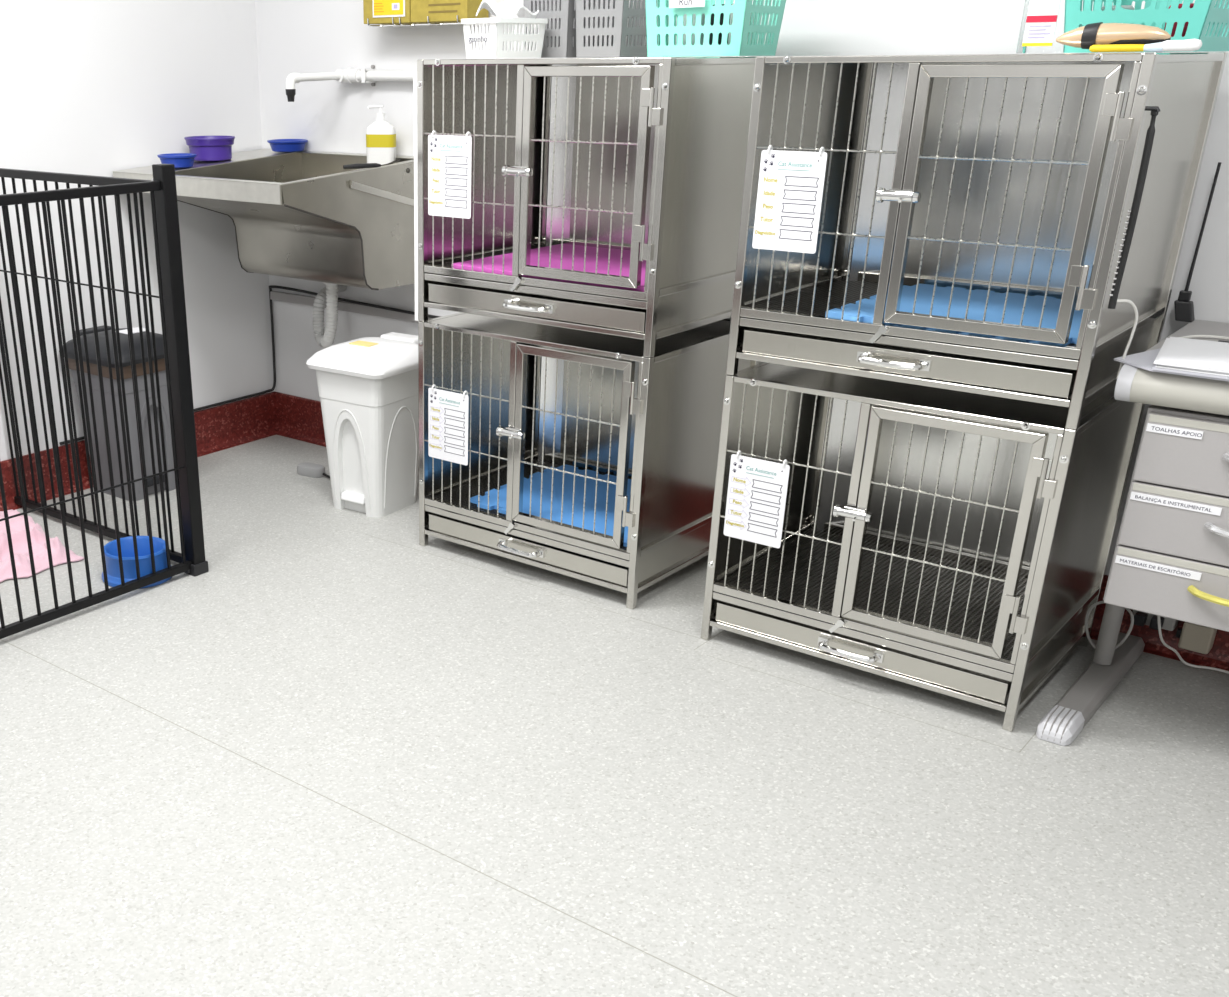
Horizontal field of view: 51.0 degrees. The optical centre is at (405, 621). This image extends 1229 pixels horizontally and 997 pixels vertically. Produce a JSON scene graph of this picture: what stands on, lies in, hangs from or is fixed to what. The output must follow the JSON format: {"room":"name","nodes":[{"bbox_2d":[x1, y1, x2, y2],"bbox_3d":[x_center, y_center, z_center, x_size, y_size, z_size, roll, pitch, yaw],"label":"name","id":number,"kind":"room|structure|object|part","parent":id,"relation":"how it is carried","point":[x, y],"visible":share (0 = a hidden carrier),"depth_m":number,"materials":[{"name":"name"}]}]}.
{"room":"veterinary clinic","nodes":[
{"label":"veterinary clinic","id":0,"kind":"room"},
{"bbox_2d":[0,0,274,460],"bbox_3d":[-2.553,-1.122,2.735,0.100,2.700,5.955,19,31,37],"label":"wall","id":1,"kind":"structure","parent":0,"point":[88,87],"depth_m":4.40,"materials":[{"name":"white paint"}]},
{"bbox_2d":[0,391,275,510],"bbox_3d":[-2.455,0.038,3.241,0.046,0.166,5.855,19,31,37],"label":"baseboard","id":2,"kind":"structure","parent":1,"relation":"attached to","point":[229,425],"depth_m":4.99,"materials":[{"name":"red stone"}]},
{"bbox_2d":[0,435,1228,996],"bbox_3d":[-0.346,0.873,1.592,5.850,0.050,6.055,19,31,37],"label":"floor","id":3,"kind":"structure","parent":0,"point":[344,754],"depth_m":2.65,"materials":[{"name":"plastic"}]},
{"bbox_2d":[0,509,83,582],"bbox_3d":[-1.283,-0.265,3.994,0.367,0.080,0.557,-16,28,-31],"label":"towel","id":4,"kind":"object","parent":3,"relation":"on","point":[17,524],"visible":0.79,"depth_m":3.93,"materials":[{"name":"fabric"}]},
{"bbox_2d":[0,164,208,638],"bbox_3d":[-1.474,-0.580,3.376,0.988,1.168,1.516,19,31,37],"label":"fence","id":5,"kind":"object","parent":3,"relation":"on","point":[191,560],"visible":0.95,"depth_m":3.56,"materials":[{"name":"black"}]},
{"bbox_3d":[-1.015,-1.296,3.677,0.938,0.024,0.022,19,31,37],"label":"rail","id":6,"kind":"part","parent":5,"relation":"part of","materials":[{"name":"black"}]},
{"bbox_3d":[-1.131,-0.942,2.875,0.022,0.024,1.428,19,31,37],"label":"rail","id":7,"kind":"part","parent":5,"relation":"part of","materials":[{"name":"black"}]},
{"bbox_3d":[-1.122,0.050,3.317,0.022,0.025,1.428,19,31,37],"label":"rail","id":8,"kind":"part","parent":5,"relation":"part of","materials":[{"name":"black"}]},
{"bbox_3d":[-1.006,-0.305,4.120,0.938,0.025,0.022,19,31,37],"label":"rail","id":9,"kind":"part","parent":5,"relation":"part of","materials":[{"name":"black"}]},
{"bbox_3d":[-0.642,-0.685,3.596,0.044,1.168,0.044,19,31,37],"label":"corner post","id":10,"kind":"part","parent":5,"relation":"part of","materials":[{"name":"black"}]},
{"bbox_2d":[63,325,175,500],"bbox_3d":[-0.993,-0.747,4.482,0.384,0.564,0.321,19,31,37],"label":"pedal bin","id":11,"kind":"object","parent":3,"relation":"on","point":[123,332],"visible":0.44,"depth_m":4.36,"materials":[{"name":"grey plastic"}]},
{"bbox_3d":[-0.985,-0.965,4.375,0.357,0.074,0.321,19,31,37],"label":"lid","id":12,"kind":"part","parent":11,"relation":"part of","materials":[{"name":"grey plastic"}]},
{"bbox_3d":[-0.883,-0.633,4.429,0.026,0.337,0.156,19,31,37],"label":"arch moulding","id":13,"kind":"part","parent":11,"relation":"part of","materials":[{"name":"grey plastic"}]},
{"bbox_2d":[102,536,170,588],"bbox_3d":[-0.809,-0.182,3.788,0.214,0.095,0.214,19,31,37],"label":"pet bowl","id":14,"kind":"object","parent":3,"relation":"on","point":[143,546],"visible":0.63,"depth_m":3.73,"materials":[{"name":"blue plastic"}]},
{"bbox_2d":[297,462,329,477],"bbox_3d":[-0.233,-0.562,4.701,0.351,0.036,0.134,-1,24,-1],"label":"foot pedal","id":15,"kind":"object","parent":3,"relation":"on","point":[307,469],"visible":0.57,"depth_m":4.69,"materials":[{"name":"plastic"}]},
{"bbox_2d":[306,332,418,517],"bbox_3d":[-0.103,-0.674,4.301,0.321,0.564,0.384,17,29,34],"label":"pedal bin","id":16,"kind":"object","parent":3,"relation":"on","point":[368,387],"visible":0.97,"depth_m":4.18,"materials":[{"name":"white plastic"}]},
{"bbox_3d":[-0.189,-0.551,4.231,0.156,0.337,0.026,17,29,34],"label":"arch moulding","id":17,"kind":"part","parent":16,"relation":"part of","materials":[{"name":"white plastic"}]},
{"bbox_3d":[-0.113,-0.892,4.193,0.321,0.074,0.357,17,29,34],"label":"lid","id":18,"kind":"part","parent":16,"relation":"part of","materials":[{"name":"white plastic"}]},
{"bbox_3d":[-0.015,-0.565,4.259,0.024,0.337,0.174,17,29,34],"label":"arch moulding","id":19,"kind":"part","parent":16,"relation":"part of","materials":[{"name":"white plastic"}]},
{"bbox_2d":[418,312,758,608],"bbox_3d":[0.530,-0.554,3.839,0.797,0.710,0.656,20,31,38],"label":"cage","id":20,"kind":"object","parent":3,"relation":"on","point":[541,397],"visible":0.88,"depth_m":3.65,"materials":[{"name":"metal"}]},
{"bbox_2d":[428,384,468,464],"bbox_3d":[0.129,-0.593,3.783,0.155,0.225,0.020,20,31,38],"label":"card","id":21,"kind":"object","parent":20,"relation":"hanging from","point":[448,411],"visible":1,"depth_m":3.78,"materials":[{"name":"white paper"}]},
{"bbox_2d":[425,328,508,516],"bbox_3d":[0.181,-0.591,3.748,0.323,0.537,0.008,20,31,38],"label":"grille","id":22,"kind":"object","parent":20,"relation":"attached to","point":[430,501],"depth_m":3.76,"materials":[{"name":"metal"}]},
{"bbox_3d":[0.254,-0.680,4.079,0.004,0.630,0.576,20,31,38],"label":"panel","id":23,"kind":"part","parent":20,"relation":"part of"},
{"bbox_3d":[0.332,-0.215,3.742,0.164,0.022,0.042,20,31,38],"label":"handle","id":24,"kind":"part","parent":20,"relation":"part of","materials":[{"name":"silver metal"}]},
{"bbox_3d":[0.532,-0.306,3.946,0.733,0.051,0.563,20,31,38],"label":"tray drawer","id":25,"kind":"part","parent":20,"relation":"part of","materials":[{"name":"metal"}]},
{"bbox_2d":[470,464,630,546],"bbox_3d":[0.581,-0.370,3.893,0.613,0.012,0.508,20,31,38],"label":"blanket","id":26,"kind":"object","parent":20,"relation":"on","point":[547,475],"visible":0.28,"depth_m":3.91,"materials":[{"name":"blue fabric"}]},
{"bbox_2d":[521,356,619,535],"bbox_3d":[0.457,-0.492,3.518,0.331,0.480,0.008,20,31,38],"label":"grille","id":27,"kind":"object","parent":20,"relation":"attached to","point":[571,530],"depth_m":3.53,"materials":[{"name":"metal"}]},
{"bbox_3d":[0.458,-0.492,3.519,0.375,0.520,0.022,20,31,38],"label":"door","id":28,"kind":"part","parent":20,"relation":"part of","materials":[{"name":"metal"}]},
{"bbox_3d":[0.539,-0.878,3.709,0.775,0.004,0.598,20,31,38],"label":"panel","id":29,"kind":"part","parent":20,"relation":"part of","materials":[{"name":"metal"}]},
{"bbox_2d":[413,56,756,357],"bbox_3d":[0.519,-1.204,3.555,0.811,0.710,0.656,20,31,38],"label":"cage","id":30,"kind":"object","parent":20,"relation":"on","point":[644,156],"visible":0.89,"depth_m":3.40,"materials":[{"name":"metal"}]},
{"bbox_2d":[428,130,471,218],"bbox_3d":[0.123,-1.240,3.494,0.155,0.225,0.020,20,31,38],"label":"card","id":31,"kind":"object","parent":30,"relation":"hanging from","point":[449,156],"visible":1,"depth_m":3.49,"materials":[{"name":"white"}]},
{"bbox_2d":[424,65,515,273],"bbox_3d":[0.175,-1.238,3.459,0.323,0.537,0.008,20,31,38],"label":"grille","id":32,"kind":"object","parent":30,"relation":"attached to","point":[428,268],"depth_m":3.48,"materials":[{"name":"metal"}]},
{"bbox_3d":[0.247,-1.328,3.791,0.004,0.630,0.576,20,31,38],"label":"panel","id":33,"kind":"part","parent":30,"relation":"part of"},
{"bbox_2d":[461,18,547,57],"bbox_3d":[0.273,-1.616,3.493,0.217,0.099,0.140,-22,32,-39],"label":"storage basket","id":34,"kind":"object","parent":30,"relation":"on","point":[500,37],"visible":1,"depth_m":3.44,"materials":[{"name":"white plastic"}]},
{"bbox_2d":[476,0,538,26],"bbox_3d":[0.279,-1.675,3.464,0.153,0.073,0.102,-21,31,-39],"label":"cleaning cloth","id":35,"kind":"object","parent":34,"relation":"in","point":[508,9],"visible":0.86,"depth_m":3.45,"materials":[{"name":"white"}]},
{"bbox_3d":[0.326,-0.863,3.453,0.164,0.022,0.042,20,31,38],"label":"handle","id":36,"kind":"part","parent":30,"relation":"part of","materials":[{"name":"silver metal"}]},
{"bbox_3d":[0.526,-0.954,3.657,0.733,0.051,0.563,20,31,38],"label":"tray drawer","id":37,"kind":"part","parent":30,"relation":"part of","materials":[{"name":"metal"}]},
{"bbox_2d":[453,244,645,290],"bbox_3d":[0.560,-1.023,3.617,0.665,0.012,0.560,20,31,38],"label":"floor mat","id":38,"kind":"object","parent":30,"relation":"in","point":[603,253],"visible":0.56,"depth_m":3.65,"materials":[{"name":"fabric"}]},
{"bbox_2d":[524,0,594,57],"bbox_3d":[0.458,-1.730,3.603,0.170,0.214,0.227,19,30,36],"label":"storage basket","id":39,"kind":"object","parent":30,"relation":"on","point":[559,41],"visible":0.4,"depth_m":3.53,"materials":[{"name":"grey plastic"}]},
{"bbox_2d":[529,77,636,275],"bbox_3d":[0.451,-1.140,3.229,0.331,0.480,0.008,20,31,38],"label":"grille","id":40,"kind":"object","parent":30,"relation":"attached to","point":[533,270],"depth_m":3.24,"materials":[{"name":"metal"}]},
{"bbox_3d":[0.452,-1.140,3.230,0.375,0.520,0.022,20,31,38],"label":"door","id":41,"kind":"part","parent":30,"relation":"part of","materials":[{"name":"metal"}]},
{"label":"panel","id":42,"kind":"part","parent":30,"relation":"part of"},
{"bbox_2d":[576,0,657,56],"bbox_3d":[0.590,-1.683,3.496,0.170,0.214,0.227,19,30,36],"label":"storage basket","id":43,"kind":"object","parent":30,"relation":"on","point":[611,17],"visible":0.82,"depth_m":3.44,"materials":[{"name":"grey plastic"}]},
{"bbox_3d":[0.824,-1.123,3.319,0.004,0.630,0.576,20,31,38],"label":"panel","id":44,"kind":"part","parent":30,"relation":"part of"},
{"bbox_2d":[645,0,785,56],"bbox_3d":[0.783,-1.548,3.202,0.307,0.204,0.236,19,31,37],"label":"storage basket","id":45,"kind":"object","parent":30,"relation":"on","point":[742,10],"visible":0.97,"depth_m":3.15,"materials":[{"name":"teal plastic"}]},
{"bbox_2d":[683,13,704,45],"bbox_3d":[0.739,-1.528,3.256,0.062,0.115,0.062,19,31,37],"label":"roll","id":46,"kind":"object","parent":45,"relation":"in","point":[703,14],"visible":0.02,"depth_m":3.23,"materials":[{"name":"white fabric"}]},
{"bbox_2d":[709,4,731,44],"bbox_3d":[0.806,-1.510,3.214,0.062,0.115,0.062,19,31,37],"label":"roll","id":47,"kind":"object","parent":45,"relation":"in","point":[712,14],"visible":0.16,"depth_m":3.20,"materials":[{"name":"black plastic"}]},
{"bbox_2d":[728,3,754,44],"bbox_3d":[0.841,-1.486,3.161,0.062,0.115,0.062,19,31,37],"label":"roll","id":48,"kind":"object","parent":45,"relation":"in","point":[731,14],"visible":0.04,"depth_m":3.15,"materials":[{"name":"white fabric"}]},
{"label":"panel","id":49,"kind":"part","parent":20,"relation":"part of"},
{"bbox_3d":[0.830,-0.475,3.608,0.004,0.630,0.576,20,31,38],"label":"panel","id":50,"kind":"part","parent":20,"relation":"part of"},
{"bbox_2d":[701,362,1144,731],"bbox_3d":[1.274,-0.267,3.181,0.797,0.710,0.656,19,31,37],"label":"cage","id":51,"kind":"object","parent":3,"relation":"on","point":[957,544],"visible":0.97,"depth_m":3.11,"materials":[{"name":"metal"}]},
{"bbox_2d":[724,450,789,547],"bbox_3d":[0.869,-0.305,3.124,0.155,0.225,0.020,19,31,37],"label":"card","id":52,"kind":"object","parent":51,"relation":"hanging from","point":[757,488],"visible":1,"depth_m":3.12,"materials":[{"name":"white"}]},
{"bbox_3d":[0.995,-0.393,3.418,0.004,0.630,0.576,19,31,37],"label":"panel","id":53,"kind":"part","parent":51,"relation":"part of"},
{"bbox_2d":[721,384,850,610],"bbox_3d":[0.925,-0.302,3.087,0.323,0.537,0.008,19,31,37],"label":"grille","id":54,"kind":"object","parent":51,"relation":"attached to","point":[730,389],"depth_m":3.08,"materials":[{"name":"metal"}]},
{"bbox_3d":[1.235,-0.474,3.592,0.090,0.634,0.003,19,31,37],"label":"panel","id":55,"kind":"part","parent":51,"relation":"part of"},
{"bbox_3d":[1.078,0.072,3.081,0.164,0.022,0.042,19,31,37],"label":"handle","id":56,"kind":"part","parent":51,"relation":"part of","materials":[{"name":"silver metal"}]},
{"bbox_3d":[1.276,-0.019,3.287,0.733,0.051,0.563,19,31,37],"label":"tray drawer","id":57,"kind":"part","parent":51,"relation":"part of","materials":[{"name":"metal"}]},
{"bbox_3d":[1.283,-0.592,3.051,0.775,0.004,0.598,19,31,37],"label":"panel","id":58,"kind":"part","parent":51,"relation":"part of","materials":[{"name":"metal"}]},
{"bbox_2d":[862,421,1018,641],"bbox_3d":[1.204,-0.205,2.859,0.331,0.480,0.008,19,31,37],"label":"grille","id":59,"kind":"object","parent":51,"relation":"attached to","point":[926,632],"depth_m":2.86,"materials":[{"name":"metal"}]},
{"bbox_3d":[1.205,-0.205,2.860,0.375,0.520,0.022,19,31,37],"label":"door","id":60,"kind":"part","parent":51,"relation":"part of","materials":[{"name":"metal"}]},
{"bbox_3d":[1.514,-0.373,3.360,0.663,0.634,0.004,19,31,37],"label":"panel","id":61,"kind":"part","parent":51,"relation":"part of","materials":[{"name":"metal"}]},
{"bbox_2d":[726,52,1226,429],"bbox_3d":[1.268,-0.915,2.892,0.797,0.710,0.656,19,31,37],"label":"cage","id":62,"kind":"object","parent":51,"relation":"on","point":[1000,173],"visible":0.94,"depth_m":2.86,"materials":[{"name":"metal"}]},
{"bbox_2d":[752,145,826,253],"bbox_3d":[0.863,-0.951,2.836,0.155,0.225,0.020,19,31,37],"label":"card","id":63,"kind":"object","parent":62,"relation":"hanging from","point":[791,183],"visible":1,"depth_m":2.83,"materials":[{"name":"white"}]},
{"bbox_3d":[0.989,-1.040,3.129,0.004,0.630,0.576,19,31,37],"label":"panel","id":64,"kind":"part","parent":62,"relation":"part of","materials":[{"name":"metal"}]},
{"bbox_2d":[749,63,896,320],"bbox_3d":[0.919,-0.950,2.798,0.323,0.537,0.008,19,31,37],"label":"grille","id":65,"kind":"object","parent":62,"relation":"attached to","point":[761,68],"depth_m":2.80,"materials":[{"name":"metal"}]},
{"bbox_3d":[1.229,-1.122,3.303,0.090,0.634,0.003,19,31,37],"label":"panel","id":66,"kind":"part","parent":62,"relation":"part of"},
{"bbox_3d":[1.072,-0.575,2.792,0.164,0.022,0.042,19,31,37],"label":"handle","id":67,"kind":"part","parent":62,"relation":"part of","materials":[{"name":"silver metal"}]},
{"bbox_3d":[1.270,-0.667,2.998,0.733,0.051,0.563,19,31,37],"label":"tray drawer","id":68,"kind":"part","parent":62,"relation":"part of","materials":[{"name":"metal"}]},
{"bbox_2d":[825,283,1082,345],"bbox_3d":[1.334,-0.717,2.916,0.538,0.012,0.538,19,31,37],"label":"blanket","id":69,"kind":"object","parent":62,"relation":"on","point":[1015,301],"visible":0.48,"depth_m":2.93,"materials":[{"name":"blue fabric"}]},
{"bbox_2d":[908,78,1088,327],"bbox_3d":[1.198,-0.853,2.570,0.331,0.480,0.008,19,31,37],"label":"grille","id":70,"kind":"object","parent":62,"relation":"attached to","point":[926,84],"depth_m":2.58,"materials":[{"name":"metal"}]},
{"bbox_3d":[1.199,-0.853,2.571,0.375,0.520,0.022,19,31,37],"label":"door","id":71,"kind":"part","parent":62,"relation":"part of","materials":[{"name":"metal"}]},
{"bbox_3d":[1.508,-1.021,3.071,0.663,0.634,0.004,19,31,37],"label":"panel","id":72,"kind":"part","parent":62,"relation":"part of","materials":[{"name":"metal"}]},
{"bbox_2d":[1016,0,1064,52],"bbox_3d":[1.313,-1.240,2.584,0.080,0.136,0.107,19,31,37],"label":"box","id":73,"kind":"object","parent":62,"relation":"on","point":[1042,22],"visible":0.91,"depth_m":2.56,"materials":[{"name":"white cardboard"}]},
{"bbox_2d":[1027,25,1051,37],"bbox_3d":[1.284,-1.196,2.555,0.042,0.023,0.001,19,31,37],"label":"label","id":74,"kind":"object","parent":73,"relation":"on","point":[1033,31],"depth_m":2.56,"materials":[{"name":"white"}]},
{"bbox_2d":[1056,22,1170,48],"bbox_3d":[1.332,-1.105,2.378,0.198,0.048,0.043,20,31,38],"label":"hair clipper","id":75,"kind":"object","parent":62,"relation":"on","point":[1100,33],"visible":0.88,"depth_m":2.36,"materials":[{"name":"beige plastic"}]},
{"bbox_2d":[1116,299,1137,378],"bbox_3d":[1.447,-0.568,2.548,0.100,0.173,0.025,-19,30,-36],"label":"cord","id":76,"kind":"object","parent":62,"relation":"hanging from","point":[1118,300],"visible":0.95,"depth_m":2.55,"materials":[{"name":"white plastic"}]},
{"bbox_2d":[1108,106,1159,308],"bbox_3d":[1.397,-0.791,2.425,0.022,0.371,0.026,6,25,13],"label":"lead","id":77,"kind":"object","parent":62,"relation":"hanging from","point":[1131,222],"visible":1,"depth_m":2.42,"materials":[{"name":"black rubber"}]},
{"bbox_3d":[1.388,-0.716,2.450,0.006,0.164,0.006,19,31,37],"label":"bead chain","id":78,"kind":"part","parent":77,"relation":"part of","materials":[{"name":"silver metal"}]},
{"bbox_2d":[1089,39,1201,51],"bbox_3d":[1.363,-1.063,2.327,0.186,0.022,0.021,20,31,38],"label":"brush","id":79,"kind":"object","parent":62,"relation":"on","point":[1189,44],"visible":1,"depth_m":2.31,"materials":[{"name":"yellow"}]},
{"bbox_2d":[1063,0,1228,52],"bbox_3d":[1.510,-1.233,2.523,0.287,0.169,0.382,20,31,38],"label":"storage basket","id":80,"kind":"object","parent":62,"relation":"on","point":[1208,21],"visible":0.67,"depth_m":2.42,"materials":[{"name":"teal plastic"}]},
{"bbox_2d":[1101,5,1133,10],"bbox_3d":[1.407,-1.181,2.508,0.060,0.080,0.060,19,31,37],"label":"roll","id":81,"kind":"object","parent":80,"relation":"in","point":[1129,7],"visible":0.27,"depth_m":2.47,"materials":[{"name":"white fabric"}]},
{"bbox_2d":[1164,3,1193,36],"bbox_3d":[1.503,-1.153,2.442,0.060,0.080,0.060,19,31,37],"label":"roll","id":82,"kind":"object","parent":80,"relation":"in","point":[1191,4],"visible":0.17,"depth_m":2.42,"materials":[{"name":"red"}]},
{"bbox_3d":[1.571,-0.837,2.663,0.004,0.630,0.576,19,31,37],"label":"panel","id":83,"kind":"part","parent":62,"relation":"part of","materials":[{"name":"metal"}]},
{"bbox_3d":[1.577,-0.190,2.952,0.004,0.630,0.576,19,31,37],"label":"panel","id":84,"kind":"part","parent":51,"relation":"part of","materials":[{"name":"metal"}]},
{"bbox_2d":[1036,319,1228,745],"bbox_3d":[2.137,-0.058,2.536,1.301,0.838,0.695,19,31,37],"label":"office desk","id":85,"kind":"object","parent":3,"relation":"on","point":[1171,555],"visible":1,"depth_m":2.60,"materials":[{"name":"grey laminate"}]},
{"bbox_3d":[1.716,-0.250,2.958,0.042,0.763,0.042,19,31,37],"label":"leg","id":86,"kind":"part","parent":85,"relation":"part of","materials":[{"name":"grey metal"}]},
{"bbox_2d":[1085,601,1133,648],"bbox_3d":[1.742,0.012,3.130,0.107,0.127,0.035,19,31,37],"label":"cable loop","id":87,"kind":"object","parent":85,"relation":"hanging from","point":[1121,642],"visible":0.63,"depth_m":3.13,"materials":[{"name":"grey"}]},
{"bbox_3d":[1.667,-0.053,2.596,0.394,0.132,0.020,19,31,37],"label":"drawer","id":88,"kind":"part","parent":85,"relation":"part of","materials":[{"name":"grey laminate"}]},
{"bbox_2d":[1114,348,1228,381],"bbox_3d":[1.641,-0.520,2.548,0.348,0.004,0.288,19,31,37],"label":"folder","id":89,"kind":"object","parent":85,"relation":"on","point":[1144,360],"visible":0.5,"depth_m":2.57,"materials":[{"name":"grey"}]},
{"bbox_2d":[1152,364,1228,379],"bbox_3d":[1.666,-0.502,2.493,0.335,0.005,0.242,19,31,37],"label":"paper sheets","id":90,"kind":"object","parent":89,"relation":"on","point":[1153,367],"visible":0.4,"depth_m":2.46,"materials":[{"name":"grey"}]},
{"bbox_2d":[1153,337,1228,376],"bbox_3d":[1.672,-0.520,2.510,0.342,0.014,0.289,19,31,37],"label":"paper stack","id":91,"kind":"object","parent":90,"relation":"on","point":[1176,353],"visible":1,"depth_m":2.52,"materials":[{"name":"white"}]},
{"bbox_3d":[1.665,-0.180,2.539,0.394,0.138,0.020,19,31,37],"label":"drawer","id":92,"kind":"part","parent":85,"relation":"part of","materials":[{"name":"grey laminate"}]},
{"bbox_3d":[1.664,-0.311,2.481,0.394,0.142,0.020,19,31,37],"label":"drawer","id":93,"kind":"part","parent":85,"relation":"part of","materials":[{"name":"grey laminate"}]},
{"bbox_2d":[1174,162,1221,321],"bbox_3d":[1.833,-0.874,2.909,0.046,0.352,0.032,19,31,37],"label":"antenna","id":94,"kind":"object","parent":85,"relation":"on","point":[1184,308],"visible":1,"depth_m":2.95,"materials":[{"name":"black plastic"}]},
{"bbox_3d":[1.830,-0.904,2.898,0.013,0.286,0.008,19,31,37],"label":"rod","id":95,"kind":"part","parent":94,"relation":"part of","materials":[{"name":"black plastic"}]},
{"bbox_2d":[1179,335,1228,339],"bbox_3d":[1.831,-0.601,2.720,0.306,0.006,0.078,14,28,30],"label":"cord","id":96,"kind":"object","parent":85,"relation":"on","point":[1190,336],"visible":0.76,"depth_m":2.79,"materials":[{"name":"white plastic"}]},
{"bbox_3d":[1.674,-0.042,2.552,0.171,0.018,0.044,19,31,37],"label":"handle","id":97,"kind":"part","parent":85,"relation":"part of","materials":[{"name":"yellow"}]},
{"bbox_3d":[1.673,-0.169,2.495,0.171,0.018,0.044,19,31,37],"label":"handle","id":98,"kind":"part","parent":85,"relation":"part of","materials":[{"name":"white"}]},
{"bbox_3d":[1.671,-0.301,2.436,0.171,0.018,0.044,19,31,37],"label":"handle","id":99,"kind":"part","parent":85,"relation":"part of","materials":[{"name":"white"}]},
{"bbox_2d":[1157,615,1228,673],"bbox_3d":[2.009,-0.002,3.043,0.412,0.319,0.104,10,26,22],"label":"loose cable","id":100,"kind":"object","parent":3,"relation":"on","point":[1158,616],"visible":0.59,"depth_m":3.14,"materials":[{"name":"white plastic"}]},
{"bbox_2d":[255,0,1228,574],"bbox_3d":[1.604,-1.310,3.070,5.850,2.700,0.100,19,31,37],"label":"wall","id":101,"kind":"structure","parent":0,"point":[293,36],"depth_m":4.29,"materials":[{"name":"white paint"}]},
{"bbox_2d":[59,285,439,444],"bbox_3d":[-0.409,-0.823,4.380,1.286,0.435,1.046,19,31,37],"label":"pipe","id":102,"kind":"object","parent":101,"relation":"attached to","point":[270,286],"visible":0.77,"depth_m":4.96,"materials":[{"name":"black plastic"}]},
{"bbox_2d":[113,149,414,289],"bbox_3d":[-0.454,-1.391,4.420,0.851,0.439,0.724,19,31,37],"label":"sink","id":103,"kind":"object","parent":101,"relation":"attached to","point":[303,215],"visible":0.77,"depth_m":4.28,"materials":[{"name":"metal"}]},
{"bbox_2d":[157,153,196,167],"bbox_3d":[-0.789,-1.592,4.354,0.134,0.041,0.134,19,31,37],"label":"plastic bowl","id":104,"kind":"object","parent":103,"relation":"on","point":[180,160],"visible":0.88,"depth_m":4.31,"materials":[{"name":"blue"}]},
{"bbox_2d":[184,135,234,160],"bbox_3d":[-0.699,-1.693,4.506,0.180,0.076,0.180,19,31,37],"label":"plastic bowl","id":105,"kind":"object","parent":103,"relation":"on","point":[216,147],"visible":0.94,"depth_m":4.45,"materials":[{"name":"purple"}]},
{"bbox_2d":[267,139,307,151],"bbox_3d":[-0.436,-1.758,4.655,0.150,0.039,0.150,19,31,37],"label":"plastic bowl","id":106,"kind":"object","parent":103,"relation":"on","point":[277,145],"visible":1,"depth_m":4.61,"materials":[{"name":"blue"}]},
{"bbox_2d":[312,284,346,347],"bbox_3d":[-0.261,-1.161,4.729,0.137,0.244,0.176,19,31,37],"label":"hose","id":107,"kind":"object","parent":103,"relation":"attached to","point":[325,338],"visible":0.94,"depth_m":4.69,"materials":[{"name":"white"}]},
{"bbox_2d":[343,159,399,168],"bbox_3d":[-0.108,-1.492,4.112,0.207,0.023,0.022,-13,27,-26],"label":"comb","id":108,"kind":"object","parent":103,"relation":"on","point":[360,165],"visible":1,"depth_m":4.10,"materials":[{"name":"black plastic"}]},
{"bbox_2d":[366,105,395,164],"bbox_3d":[-0.086,-1.675,4.341,0.100,0.193,0.059,5,25,12],"label":"soap bottle","id":109,"kind":"object","parent":103,"relation":"on","point":[380,135],"visible":0.86,"depth_m":4.32,"materials":[{"name":"white plastic"}]},
{"bbox_2d":[285,65,416,101],"bbox_3d":[-0.001,-1.760,4.123,0.854,0.112,0.290,19,31,37],"label":"faucet","id":110,"kind":"object","parent":101,"relation":"attached to","point":[349,75],"visible":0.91,"depth_m":4.32,"materials":[{"name":"white plastic"}]},
{"bbox_3d":[-0.304,-1.879,4.348,0.202,0.029,0.024,-20,31,-37],"label":"spout","id":111,"kind":"part","parent":110,"relation":"part of","materials":[{"name":"white plastic"}]},
{"bbox_2d":[269,291,441,322],"bbox_3d":[-0.059,-1.141,4.660,1.285,0.033,0.018,19,31,37],"label":"wall rail","id":112,"kind":"object","parent":101,"relation":"attached to","point":[274,295],"visible":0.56,"depth_m":4.77,"materials":[{"name":"grey metal"}]},
{"bbox_2d":[367,15,462,26],"bbox_3d":[0.061,-1.975,4.080,0.440,0.083,0.139,19,31,37],"label":"wall rack","id":113,"kind":"object","parent":101,"relation":"attached to","point":[457,22],"visible":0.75,"depth_m":4.09,"materials":[{"name":"silver metal"}]},
{"bbox_2d":[363,0,414,23],"bbox_3d":[-0.031,-2.043,4.131,0.203,0.150,0.115,19,31,37],"label":"cardboard box","id":114,"kind":"object","parent":113,"relation":"on","point":[377,11],"visible":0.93,"depth_m":4.11,"materials":[{"name":"cardboard"}]},
{"bbox_3d":[-0.057,-2.026,4.083,0.128,0.110,0.001,19,31,37],"label":"label panel","id":115,"kind":"part","parent":114,"relation":"part of","materials":[{"name":"yellow"}]},
{"bbox_2d":[411,0,488,22],"bbox_3d":[0.137,-1.986,3.998,0.233,0.150,0.111,19,31,37],"label":"cardboard box","id":116,"kind":"object","parent":113,"relation":"on","point":[438,11],"visible":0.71,"depth_m":3.97,"materials":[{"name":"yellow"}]},
{"bbox_2d":[275,392,1228,670],"bbox_3d":[1.567,-0.131,3.536,5.650,0.166,0.046,19,31,37],"label":"baseboard","id":117,"kind":"structure","parent":101,"relation":"attached to","point":[298,418],"depth_m":3.33,"materials":[{"name":"red stone"}]},
{"bbox_2d":[1130,610,1177,630],"bbox_3d":[1.912,-0.007,3.226,0.100,0.038,0.070,19,31,37],"label":"power strip","id":118,"kind":"object","parent":101,"relation":"attached to","point":[1141,618],"visible":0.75,"depth_m":3.21,"materials":[{"name":"grey"}]},
{"bbox_2d":[1176,622,1216,653],"bbox_3d":[1.990,0.032,3.180,0.080,0.072,0.055,19,31,37],"label":"power adapter","id":119,"kind":"object","parent":101,"relation":"attached to","point":[1193,637],"visible":0.81,"depth_m":3.16,"materials":[{"name":"beige plastic"}]}
]}

